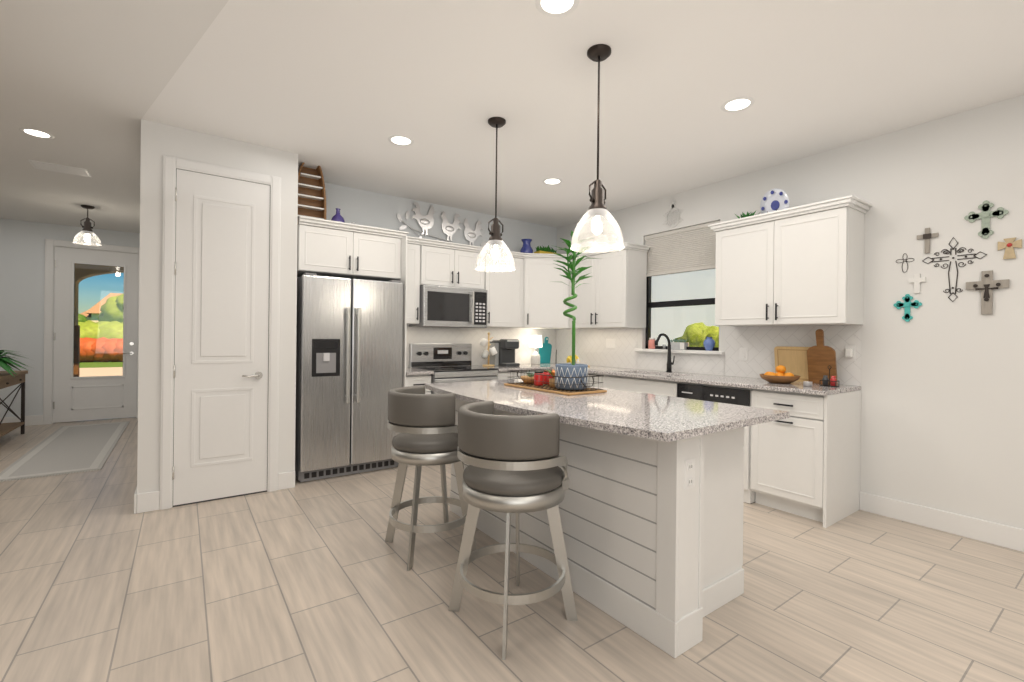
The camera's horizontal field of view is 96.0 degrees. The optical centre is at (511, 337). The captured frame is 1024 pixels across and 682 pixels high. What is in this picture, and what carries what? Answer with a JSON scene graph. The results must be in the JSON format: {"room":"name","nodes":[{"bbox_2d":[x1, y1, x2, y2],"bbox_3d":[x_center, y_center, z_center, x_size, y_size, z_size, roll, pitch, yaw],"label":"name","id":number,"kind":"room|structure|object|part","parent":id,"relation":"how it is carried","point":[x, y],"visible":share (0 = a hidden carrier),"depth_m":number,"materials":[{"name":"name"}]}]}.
{"room":"kitchen","nodes":[
{"label":"kitchen","id":0,"kind":"room"},
{"bbox_2d":[0,218,139,416],"bbox_3d":[-8.103,-0.210,5.120,6.750,2.740,0.150,1,0,-35],"label":"wall","id":1,"kind":"structure","parent":0,"point":[22,261],"depth_m":6.18,"materials":[{"name":"paint"}]},
{"bbox_2d":[0,415,42,425],"bbox_3d":[-8.551,1.088,4.708,5.365,0.135,0.015,1,0,-36],"label":"baseboard","id":2,"kind":"structure","parent":1,"relation":"attached to","point":[31,420],"depth_m":6.18,"materials":[{"name":"white wood"}]},
{"bbox_2d":[43,239,139,424],"bbox_3d":[-5.961,-0.080,6.635,1.070,2.525,0.173,1,0,-35],"label":"door frame","id":3,"kind":"structure","parent":1,"relation":"attached to","point":[51,245],"depth_m":6.29,"materials":[{"name":"white wood"}]},
{"bbox_2d":[53,247,137,422],"bbox_3d":[-5.941,-0.040,6.607,0.892,2.426,0.092,1,0,-35],"label":"front door","id":4,"kind":"structure","parent":1,"relation":"in","point":[95,340],"depth_m":6.60,"materials":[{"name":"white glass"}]},
{"bbox_2d":[137,119,297,493],"bbox_3d":[-3.542,-0.162,5.407,1.010,2.740,4.680,1,0,-35],"label":"wall","id":5,"kind":"structure","parent":0,"point":[159,141],"depth_m":3.31,"materials":[{"name":"paint"}]},
{"bbox_2d":[134,487,147,513],"bbox_3d":[-3.969,1.136,5.102,0.024,0.135,4.695,1,0,-36],"label":"baseboard","id":6,"kind":"structure","parent":5,"relation":"attached to","point":[138,498],"depth_m":3.20,"materials":[{"name":"white wood"}]},
{"bbox_2d":[159,155,280,509],"bbox_3d":[-2.179,-0.035,3.492,0.757,2.515,0.022,1,0,-35],"label":"door frame","id":7,"kind":"structure","parent":5,"relation":"attached to","point":[171,164],"depth_m":3.31,"materials":[{"name":"white wood"}]},
{"bbox_2d":[172,168,269,506],"bbox_3d":[-2.168,0.000,3.474,0.617,2.444,0.065,1,0,-35],"label":"pantry door","id":8,"kind":"structure","parent":5,"relation":"in","point":[221,332],"depth_m":3.48,"materials":[{"name":"white wood"}]},
{"bbox_2d":[297,183,556,328],"bbox_3d":[-0.811,-0.134,5.323,3.340,2.740,0.150,1,0,-35],"label":"wall","id":9,"kind":"structure","parent":0,"point":[367,208],"depth_m":5.08,"materials":[{"name":"paint"}]},
{"bbox_2d":[297,220,404,281],"bbox_3d":[-1.579,-0.777,4.368,0.910,0.410,0.502,1,0,-35],"label":"upper cabinet","id":10,"kind":"object","parent":9,"relation":"attached to","point":[328,248],"depth_m":4.16,"materials":[{"name":"white wood"}]},
{"bbox_2d":[298,162,326,219],"bbox_3d":[-1.797,-1.282,4.088,0.280,0.629,0.186,1,0,-35],"label":"shelf","id":11,"kind":"object","parent":10,"relation":"on","point":[311,195],"visible":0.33,"depth_m":4.12,"materials":[{"name":"brown wood"}]},
{"bbox_2d":[331,208,344,222],"bbox_3d":[-1.584,-1.069,4.199,0.136,0.212,0.136,1,0,-35],"label":"vase","id":12,"kind":"object","parent":10,"relation":"on","point":[337,216],"visible":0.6,"depth_m":4.16,"materials":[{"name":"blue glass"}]},
{"bbox_2d":[398,240,420,323],"bbox_3d":[-1.142,-0.562,4.785,0.261,0.830,0.332,1,0,-35],"label":"upper cabinet","id":13,"kind":"object","parent":9,"relation":"attached to","point":[412,282],"depth_m":4.68,"materials":[{"name":"white wood"}]},
{"bbox_2d":[421,240,488,289],"bbox_3d":[-0.712,-0.760,5.091,0.770,0.425,0.332,1,0,-35],"label":"upper cabinet","id":14,"kind":"object","parent":9,"relation":"attached to","point":[447,265],"depth_m":4.93,"materials":[{"name":"white wood"}]},
{"bbox_2d":[397,202,486,245],"bbox_3d":[-0.731,-1.231,5.254,1.208,0.496,0.021,1,0,-35],"label":"rooster","id":15,"kind":"object","parent":14,"relation":"on","point":[426,222],"visible":0.75,"depth_m":5.22,"materials":[{"name":"silver metal"}]},
{"bbox_2d":[409,285,487,327],"bbox_3d":[-0.680,-0.325,5.039,0.760,0.424,0.443,1,0,-35],"label":"microwave","id":16,"kind":"object","parent":14,"relation":"attached to","point":[447,307],"visible":1,"depth_m":4.87,"materials":[{"name":"silver metal"}]},
{"bbox_2d":[406,325,555,366],"bbox_3d":[-0.379,0.099,5.535,2.385,0.452,0.002,1,0,-35],"label":"tile backsplash","id":17,"kind":"structure","parent":9,"relation":"attached to","point":[524,352],"depth_m":5.53,"materials":[{"name":"tile"}]},
{"bbox_2d":[485,252,524,327],"bbox_3d":[-0.175,-0.547,5.475,0.535,0.840,0.332,1,0,-35],"label":"upper cabinet","id":18,"kind":"object","parent":9,"relation":"attached to","point":[505,288],"depth_m":5.34,"materials":[{"name":"white wood"}]},
{"bbox_2d":[522,253,581,328],"bbox_3d":[0.448,-0.560,5.724,0.829,0.880,0.652,1,0,-35],"label":"upper cabinet","id":19,"kind":"object","parent":9,"relation":"attached to","point":[545,291],"visible":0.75,"depth_m":5.50,"materials":[{"name":"white wood"}]},
{"bbox_2d":[520,239,532,252],"bbox_3d":[0.178,-1.069,5.622,0.160,0.250,0.160,1,0,-35],"label":"vase","id":20,"kind":"object","parent":19,"relation":"on","point":[526,247],"visible":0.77,"depth_m":5.57,"materials":[{"name":"blue ceramic"}]},
{"bbox_2d":[534,245,556,253],"bbox_3d":[0.420,-1.041,5.729,0.327,0.199,0.183,1,0,-35],"label":"planter","id":21,"kind":"object","parent":19,"relation":"on","point":[545,250],"visible":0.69,"depth_m":5.67,"materials":[{"name":"green plant"}]},
{"bbox_2d":[0,417,1023,681],"bbox_3d":[-2.570,1.268,1.216,11.250,0.100,12.950,1,0,-35],"label":"floor","id":22,"kind":"structure","parent":0,"point":[306,581],"depth_m":2.19,"materials":[{"name":"tile"}]},
{"bbox_2d":[0,370,27,436],"bbox_3d":[-5.835,0.794,5.118,0.457,0.780,1.200,1,0,-35],"label":"console table","id":23,"kind":"object","parent":22,"relation":"on","point":[7,379],"visible":1,"depth_m":5.44,"materials":[{"name":"brown wood"}]},
{"bbox_2d":[0,350,29,376],"bbox_3d":[-5.754,0.277,5.016,0.791,0.294,0.768,1,0,-35],"label":"fern","id":24,"kind":"object","parent":23,"relation":"on","point":[5,362],"visible":1,"depth_m":5.06,"materials":[{"name":"plant"}]},
{"bbox_2d":[0,421,129,481],"bbox_3d":[-4.871,1.188,5.176,0.700,0.010,2.900,1,0,-35],"label":"rug","id":25,"kind":"object","parent":22,"relation":"on","point":[61,450],"visible":0.98,"depth_m":4.78,"materials":[{"name":"beige fabric"}]},
{"bbox_2d":[295,273,403,481],"bbox_3d":[-1.535,0.340,4.299,0.892,1.768,0.622,1,0,-35],"label":"refrigerator","id":26,"kind":"object","parent":22,"relation":"on","point":[349,353],"visible":0.96,"depth_m":4.04,"materials":[{"name":"silver metal"}]},
{"bbox_2d":[406,367,433,393],"bbox_3d":[-1.060,0.776,4.663,0.275,0.915,0.645,1,0,-35],"label":"base cabinet","id":27,"kind":"object","parent":22,"relation":"on","point":[417,380],"depth_m":4.44,"materials":[{"name":"white wood"}]},
{"bbox_3d":[-1.055,0.334,4.663,0.274,0.030,0.644,1,0,-36],"label":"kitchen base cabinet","id":28,"kind":"part","parent":27,"relation":"part of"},
{"bbox_2d":[385,386,476,570],"bbox_3d":[-0.488,0.773,2.734,0.488,0.934,0.503,1,0,-35],"label":"stool","id":29,"kind":"object","parent":22,"relation":"on","point":[422,423],"visible":0.94,"depth_m":2.54,"materials":[{"name":"grey leather"}]},
{"bbox_2d":[409,343,497,393],"bbox_3d":[-0.615,0.651,4.934,0.750,1.175,0.695,1,0,-35],"label":"range","id":30,"kind":"object","parent":22,"relation":"on","point":[448,362],"visible":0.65,"depth_m":5.01,"materials":[{"name":"silver metal"}]},
{"bbox_2d":[471,364,549,379],"bbox_3d":[-0.026,0.787,5.399,0.738,0.915,0.648,1,0,-35],"label":"base cabinet","id":31,"kind":"object","parent":22,"relation":"on","point":[503,373],"depth_m":5.14,"materials":[{"name":"white wood"}]},
{"bbox_2d":[480,332,496,366],"bbox_3d":[-0.281,0.131,5.337,0.185,0.391,0.183,1,0,-35],"label":"mug tree","id":32,"kind":"object","parent":31,"relation":"on","point":[488,352],"visible":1,"depth_m":5.31,"materials":[{"name":"white ceramic"}]},
{"bbox_2d":[489,339,519,365],"bbox_3d":[-0.096,0.171,5.473,0.277,0.315,0.300,1,0,-35],"label":"coffee maker","id":33,"kind":"object","parent":31,"relation":"on","point":[505,354],"visible":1,"depth_m":5.41,"materials":[{"name":"plastic"}]},
{"bbox_3d":[-0.036,0.345,5.388,0.702,0.030,0.647,1,0,-36],"label":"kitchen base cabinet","id":34,"kind":"part","parent":31,"relation":"part of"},
{"bbox_2d":[448,401,577,659],"bbox_3d":[-0.001,0.778,2.069,0.488,0.934,0.503,1,0,-35],"label":"stool","id":35,"kind":"object","parent":22,"relation":"on","point":[514,462],"visible":1,"depth_m":1.89,"materials":[{"name":"grey leather"}]},
{"bbox_2d":[554,370,597,386],"bbox_3d":[0.926,0.813,5.230,0.602,0.884,0.810,1,0,-35],"label":"base cabinet","id":36,"kind":"object","parent":22,"relation":"on","point":[590,379],"depth_m":4.84,"materials":[{"name":"white wood"}]},
{"bbox_2d":[450,399,743,657],"bbox_3d":[0.401,0.807,2.772,0.742,0.884,1.863,1,0,-35],"label":"kitchen island","id":37,"kind":"object","parent":22,"relation":"on","point":[652,529],"visible":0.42,"depth_m":2.07,"materials":[{"name":"white wood"}]},
{"bbox_2d":[425,379,789,441],"bbox_3d":[0.300,0.348,2.674,1.020,0.030,2.000,1,0,-35],"label":"island countertop","id":38,"kind":"structure","parent":37,"relation":"on","point":[654,417],"depth_m":2.17,"materials":[{"name":"stone"}]},
{"bbox_2d":[504,230,606,395],"bbox_3d":[0.293,-0.162,3.033,0.376,0.987,0.666,1,0,-35],"label":"centerpiece","id":39,"kind":"object","parent":38,"relation":"on","point":[568,379],"visible":0.98,"depth_m":2.86,"materials":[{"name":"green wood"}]},
{"bbox_2d":[598,373,678,396],"bbox_3d":[1.416,0.818,4.542,0.602,0.884,0.880,1,0,-35],"label":"base cabinet","id":40,"kind":"object","parent":22,"relation":"on","point":[642,385],"depth_m":4.34,"materials":[{"name":"white wood"}]},
{"bbox_2d":[677,382,754,503],"bbox_3d":[1.852,0.824,3.919,0.615,0.880,0.630,1,0,-35],"label":"dishwasher","id":41,"kind":"object","parent":22,"relation":"on","point":[724,394],"visible":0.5,"depth_m":3.60,"materials":[{"name":"black metal"}]},
{"bbox_2d":[750,389,860,527],"bbox_3d":[2.192,0.826,3.455,0.602,0.884,0.510,1,0,-35],"label":"base cabinet","id":42,"kind":"object","parent":22,"relation":"on","point":[805,458],"depth_m":3.25,"materials":[{"name":"white wood"}]},
{"bbox_2d":[531,363,860,395],"bbox_3d":[1.326,0.359,4.639,0.645,0.030,3.449,1,0,-36],"label":"countertop","id":43,"kind":"structure","parent":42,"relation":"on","point":[760,384],"depth_m":3.83,"materials":[{"name":"stone"}]},
{"bbox_2d":[529,335,541,364],"bbox_3d":[0.297,0.150,5.814,0.170,0.365,0.170,1,0,-35],"label":"light","id":44,"kind":"object","parent":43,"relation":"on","point":[535,341],"visible":1,"depth_m":5.76,"materials":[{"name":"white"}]},
{"bbox_2d":[539,337,551,362],"bbox_3d":[0.438,0.160,6.065,0.200,0.352,0.072,1,0,-35],"label":"board","id":45,"kind":"object","parent":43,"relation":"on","point":[545,349],"visible":0.88,"depth_m":6.06,"materials":[{"name":"paint"}]},
{"bbox_2d":[566,355,589,366],"bbox_3d":[0.739,0.269,5.504,0.220,0.136,0.320,1,0,-35],"label":"jar","id":46,"kind":"object","parent":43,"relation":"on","point":[569,359],"visible":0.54,"depth_m":5.57,"materials":[{"name":"yellow ceramic"}]},
{"bbox_2d":[655,333,674,371],"bbox_3d":[1.522,0.150,4.582,0.254,0.391,0.104,1,0,-35],"label":"faucet","id":47,"kind":"object","parent":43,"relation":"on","point":[669,365],"visible":1,"depth_m":4.64,"materials":[{"name":"black metal"}]},
{"bbox_2d":[759,365,799,383],"bbox_3d":[2.092,0.282,3.607,0.280,0.137,0.280,1,0,-35],"label":"bowl","id":48,"kind":"object","parent":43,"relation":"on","point":[781,376],"visible":1,"depth_m":3.54,"materials":[{"name":"brown wood"}]},
{"bbox_2d":[774,346,809,381],"bbox_3d":[2.334,0.213,3.705,0.053,0.285,0.420,1,0,-35],"label":"board","id":49,"kind":"object","parent":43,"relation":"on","point":[793,360],"visible":0.38,"depth_m":3.75,"materials":[{"name":"brown wood"}]},
{"bbox_2d":[803,381,811,386],"bbox_3d":[2.149,0.335,3.353,0.060,0.034,0.059,1,0,-35],"label":"candle","id":50,"kind":"object","parent":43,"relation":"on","point":[807,383],"visible":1,"depth_m":3.33,"materials":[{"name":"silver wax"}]},
{"bbox_2d":[807,329,837,384],"bbox_3d":[2.366,0.144,3.531,0.094,0.426,0.190,1,0,-35],"label":"paddle board","id":51,"kind":"object","parent":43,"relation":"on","point":[821,357],"visible":0.94,"depth_m":3.52,"materials":[{"name":"brown wood"}]},
{"bbox_2d":[820,365,838,386],"bbox_3d":[2.327,0.275,3.381,0.065,0.159,0.104,1,0,-35],"label":"caddy","id":52,"kind":"object","parent":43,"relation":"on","point":[832,381],"visible":1,"depth_m":3.38,"materials":[{"name":"metal"}]},
{"bbox_2d":[0,0,1023,232],"bbox_3d":[-2.540,-1.570,1.216,11.250,0.104,12.950,1,0,-35],"label":"ceiling","id":53,"kind":"structure","parent":0,"point":[339,92],"depth_m":2.75,"materials":[{"name":"paint"}]},
{"bbox_2d":[19,128,54,138],"bbox_3d":[-3.551,-1.529,3.450,0.196,0.005,0.196,1,0,-35],"label":"recessed light","id":54,"kind":"object","parent":53,"relation":"in","point":[22,131],"visible":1,"depth_m":3.45,"materials":[{"name":"white plastic"}]},
{"bbox_2d":[28,160,90,176],"bbox_3d":[-4.082,-1.530,4.177,0.380,0.016,0.240,1,0,-35],"label":"ceiling vent","id":55,"kind":"object","parent":53,"relation":"in","point":[59,168],"visible":1,"depth_m":4.15,"materials":[{"name":"white metal"}]},
{"bbox_2d":[73,205,100,245],"bbox_3d":[-4.974,-1.325,5.409,0.248,0.444,0.248,1,0,-35],"label":"pendant light","id":56,"kind":"object","parent":53,"relation":"hanging from","point":[87,228],"visible":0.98,"depth_m":5.39,"materials":[{"name":"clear glass"}]},
{"bbox_2d":[388,135,413,145],"bbox_3d":[-0.845,-1.500,3.514,0.196,0.005,0.196,1,0,-35],"label":"recessed light","id":57,"kind":"object","parent":53,"relation":"in","point":[402,140],"visible":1,"depth_m":3.50,"materials":[{"name":"white plastic"}]},
{"bbox_2d":[475,117,514,271],"bbox_3d":[-0.110,-0.984,3.182,0.278,1.024,0.278,1,0,-35],"label":"pendant light","id":58,"kind":"object","parent":53,"relation":"hanging from","point":[495,238],"visible":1,"depth_m":3.15,"materials":[{"name":"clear glass"}]},
{"bbox_2d":[542,178,562,184],"bbox_3d":[0.385,-1.488,4.390,0.196,0.005,0.196,1,0,-35],"label":"recessed light","id":59,"kind":"object","parent":53,"relation":"in","point":[552,181],"visible":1,"depth_m":4.39,"materials":[{"name":"white plastic"}]},
{"bbox_2d":[535,0,578,16],"bbox_3d":[0.201,-1.490,2.048,0.196,0.005,0.196,1,0,-35],"label":"recessed light","id":60,"kind":"object","parent":53,"relation":"in","point":[556,6],"visible":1,"depth_m":2.07,"materials":[{"name":"white plastic"}]},
{"bbox_2d":[570,44,623,252],"bbox_3d":[0.448,-0.978,2.400,0.278,1.024,0.278,1,0,-35],"label":"pendant light","id":61,"kind":"object","parent":53,"relation":"hanging from","point":[598,53],"visible":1,"depth_m":2.37,"materials":[{"name":"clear glass"}]},
{"bbox_2d":[721,97,754,111],"bbox_3d":[1.430,-1.477,2.925,0.196,0.005,0.196,1,0,-35],"label":"recessed light","id":62,"kind":"object","parent":53,"relation":"in","point":[737,104],"visible":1,"depth_m":2.92,"materials":[{"name":"white plastic"}]},
{"bbox_2d":[557,94,1023,528],"bbox_3d":[3.145,-0.092,2.783,0.150,2.740,8.880,1,0,-35],"label":"wall","id":63,"kind":"structure","parent":0,"point":[942,400],"depth_m":3.10,"materials":[{"name":"paint"}]},
{"bbox_2d":[556,328,637,368],"bbox_3d":[0.989,0.113,5.665,0.002,0.452,1.370,1,0,-35],"label":"tile backsplash","id":64,"kind":"structure","parent":63,"relation":"attached to","point":[591,348],"depth_m":5.56,"materials":[{"name":"tile"}]},
{"bbox_2d":[606,339,614,348],"bbox_3d":[1.158,0.067,5.420,0.007,0.116,0.145,1,0,-35],"label":"light switch","id":65,"kind":"object","parent":64,"relation":"attached to","point":[610,343],"visible":1,"depth_m":5.42,"materials":[{"name":"white plastic"}]},
{"bbox_2d":[569,247,647,328],"bbox_3d":[1.071,-0.534,5.279,0.332,0.840,0.880,1,0,-35],"label":"upper cabinet","id":66,"kind":"object","parent":63,"relation":"attached to","point":[614,296],"depth_m":5.00,"materials":[{"name":"white wood"}]},
{"bbox_2d":[591,235,608,248],"bbox_3d":[1.015,-1.057,5.281,0.122,0.239,0.221,1,0,-35],"label":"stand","id":67,"kind":"object","parent":66,"relation":"on","point":[599,246],"depth_m":5.27,"materials":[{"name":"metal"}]},
{"bbox_2d":[663,200,681,227],"bbox_3d":[1.655,-1.298,4.745,0.008,0.329,0.243,1,0,-35],"label":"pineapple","id":68,"kind":"object","parent":63,"relation":"attached to","point":[672,203],"visible":1,"depth_m":4.75,"materials":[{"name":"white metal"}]},
{"bbox_2d":[635,220,724,354],"bbox_3d":[1.711,-0.482,4.712,0.160,1.270,1.010,1,0,-35],"label":"kitchen window","id":69,"kind":"structure","parent":63,"relation":"in","point":[680,287],"depth_m":4.71,"materials":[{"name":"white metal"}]},
{"bbox_2d":[648,338,655,348],"bbox_3d":[1.524,0.058,5.018,0.080,0.120,0.079,1,0,-35],"label":"candle","id":70,"kind":"object","parent":69,"relation":"on","point":[651,343],"depth_m":4.99,"materials":[{"name":"pink wax"}]},
{"bbox_2d":[671,339,687,349],"bbox_3d":[1.714,0.063,4.762,0.087,0.113,0.214,1,0,-35],"label":"planter","id":71,"kind":"object","parent":69,"relation":"on","point":[678,345],"visible":0.71,"depth_m":4.71,"materials":[{"name":"white ceramic"}]},
{"bbox_2d":[703,337,714,350],"bbox_3d":[1.913,0.057,4.473,0.110,0.130,0.110,1,0,-35],"label":"vase","id":72,"kind":"object","parent":69,"relation":"on","point":[709,343],"depth_m":4.44,"materials":[{"name":"blue ceramic"}]},
{"bbox_2d":[637,352,724,375],"bbox_3d":[1.680,0.251,4.695,0.002,0.192,1.006,1,0,-35],"label":"tile backsplash","id":73,"kind":"structure","parent":63,"relation":"attached to","point":[711,364],"depth_m":4.62,"materials":[{"name":"tile"}]},
{"bbox_2d":[712,199,867,326],"bbox_3d":[2.186,-0.522,3.716,0.332,0.840,0.980,1,0,-35],"label":"upper cabinet","id":74,"kind":"object","parent":63,"relation":"attached to","point":[802,265],"depth_m":3.50,"materials":[{"name":"white wood"}]},
{"bbox_2d":[735,211,757,217],"bbox_3d":[1.987,-0.992,3.901,0.171,0.134,0.188,1,0,-35],"label":"greens","id":75,"kind":"object","parent":74,"relation":"on","point":[743,215],"visible":0.31,"depth_m":3.86,"materials":[{"name":"green plant"}]},
{"bbox_2d":[760,188,789,213],"bbox_3d":[2.126,-1.060,3.723,0.119,0.269,0.253,1,0,-35],"label":"plate","id":76,"kind":"object","parent":74,"relation":"on","point":[775,199],"visible":0.56,"depth_m":3.71,"materials":[{"name":"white ceramic"}]},
{"bbox_2d":[725,325,861,385],"bbox_3d":[2.283,0.127,3.851,0.002,0.452,1.058,1,0,-35],"label":"tile backsplash","id":77,"kind":"structure","parent":63,"relation":"attached to","point":[760,343],"depth_m":3.90,"materials":[{"name":"tile"}]},
{"bbox_2d":[845,345,855,360],"bbox_3d":[2.530,0.114,3.464,0.044,0.115,0.070,1,0,-35],"label":"air freshener","id":78,"kind":"object","parent":77,"relation":"attached to","point":[850,352],"visible":1,"depth_m":3.46,"materials":[{"name":"white plastic"}]},
{"bbox_2d":[896,253,913,272],"bbox_3d":[2.741,-0.523,3.219,0.004,0.134,0.104,1,0,-35],"label":"cross","id":79,"kind":"object","parent":63,"relation":"attached to","point":[906,261],"visible":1,"depth_m":3.22,"materials":[{"name":"metal"}]},
{"bbox_2d":[893,294,921,321],"bbox_3d":[2.742,-0.208,3.201,0.017,0.193,0.155,1,0,-35],"label":"cross","id":80,"kind":"object","parent":63,"relation":"attached to","point":[907,305],"visible":1,"depth_m":3.20,"materials":[{"name":"teal ceramic"}]},
{"bbox_2d":[908,274,925,292],"bbox_3d":[2.776,-0.373,3.161,0.012,0.130,0.090,1,0,-35],"label":"cross","id":81,"kind":"object","parent":63,"relation":"attached to","point":[916,280],"visible":1,"depth_m":3.15,"materials":[{"name":"white wood"}]},
{"bbox_2d":[917,228,938,253],"bbox_3d":[2.805,-0.658,3.117,0.020,0.170,0.110,1,0,-35],"label":"cross","id":82,"kind":"object","parent":63,"relation":"attached to","point":[927,235],"visible":0.98,"depth_m":3.11,"materials":[{"name":"grey wood"}]},
{"bbox_2d":[859,491,1023,551],"bbox_3d":[4.079,1.220,1.309,0.015,0.135,5.180,1,0,-36],"label":"baseboard","id":83,"kind":"structure","parent":63,"relation":"attached to","point":[1002,535],"depth_m":3.02,"materials":[{"name":"white wood"}]},
{"bbox_2d":[923,237,986,301],"bbox_3d":[2.883,-0.447,3.016,0.009,0.425,0.315,1,0,-35],"label":"cross","id":84,"kind":"object","parent":63,"relation":"attached to","point":[944,252],"visible":1,"depth_m":3.01,"materials":[{"name":"metal"}]},
{"bbox_2d":[964,200,1008,238],"bbox_3d":[2.969,-0.742,2.892,0.017,0.238,0.196,1,0,-35],"label":"cross","id":85,"kind":"object","parent":63,"relation":"attached to","point":[985,215],"visible":1,"depth_m":2.89,"materials":[{"name":"green metal"}]},
{"bbox_2d":[966,270,1008,313],"bbox_3d":[2.967,-0.284,2.883,0.022,0.270,0.190,1,0,-35],"label":"cross","id":86,"kind":"object","parent":63,"relation":"attached to","point":[987,284],"visible":1,"depth_m":2.88,"materials":[{"name":"grey wood"}]},
{"bbox_2d":[998,237,1021,258],"bbox_3d":[3.025,-0.544,2.806,0.021,0.125,0.100,1,0,-35],"label":"cross","id":87,"kind":"object","parent":63,"relation":"attached to","point":[1010,244],"visible":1,"depth_m":2.80,"materials":[{"name":"brown wood"}]}
]}

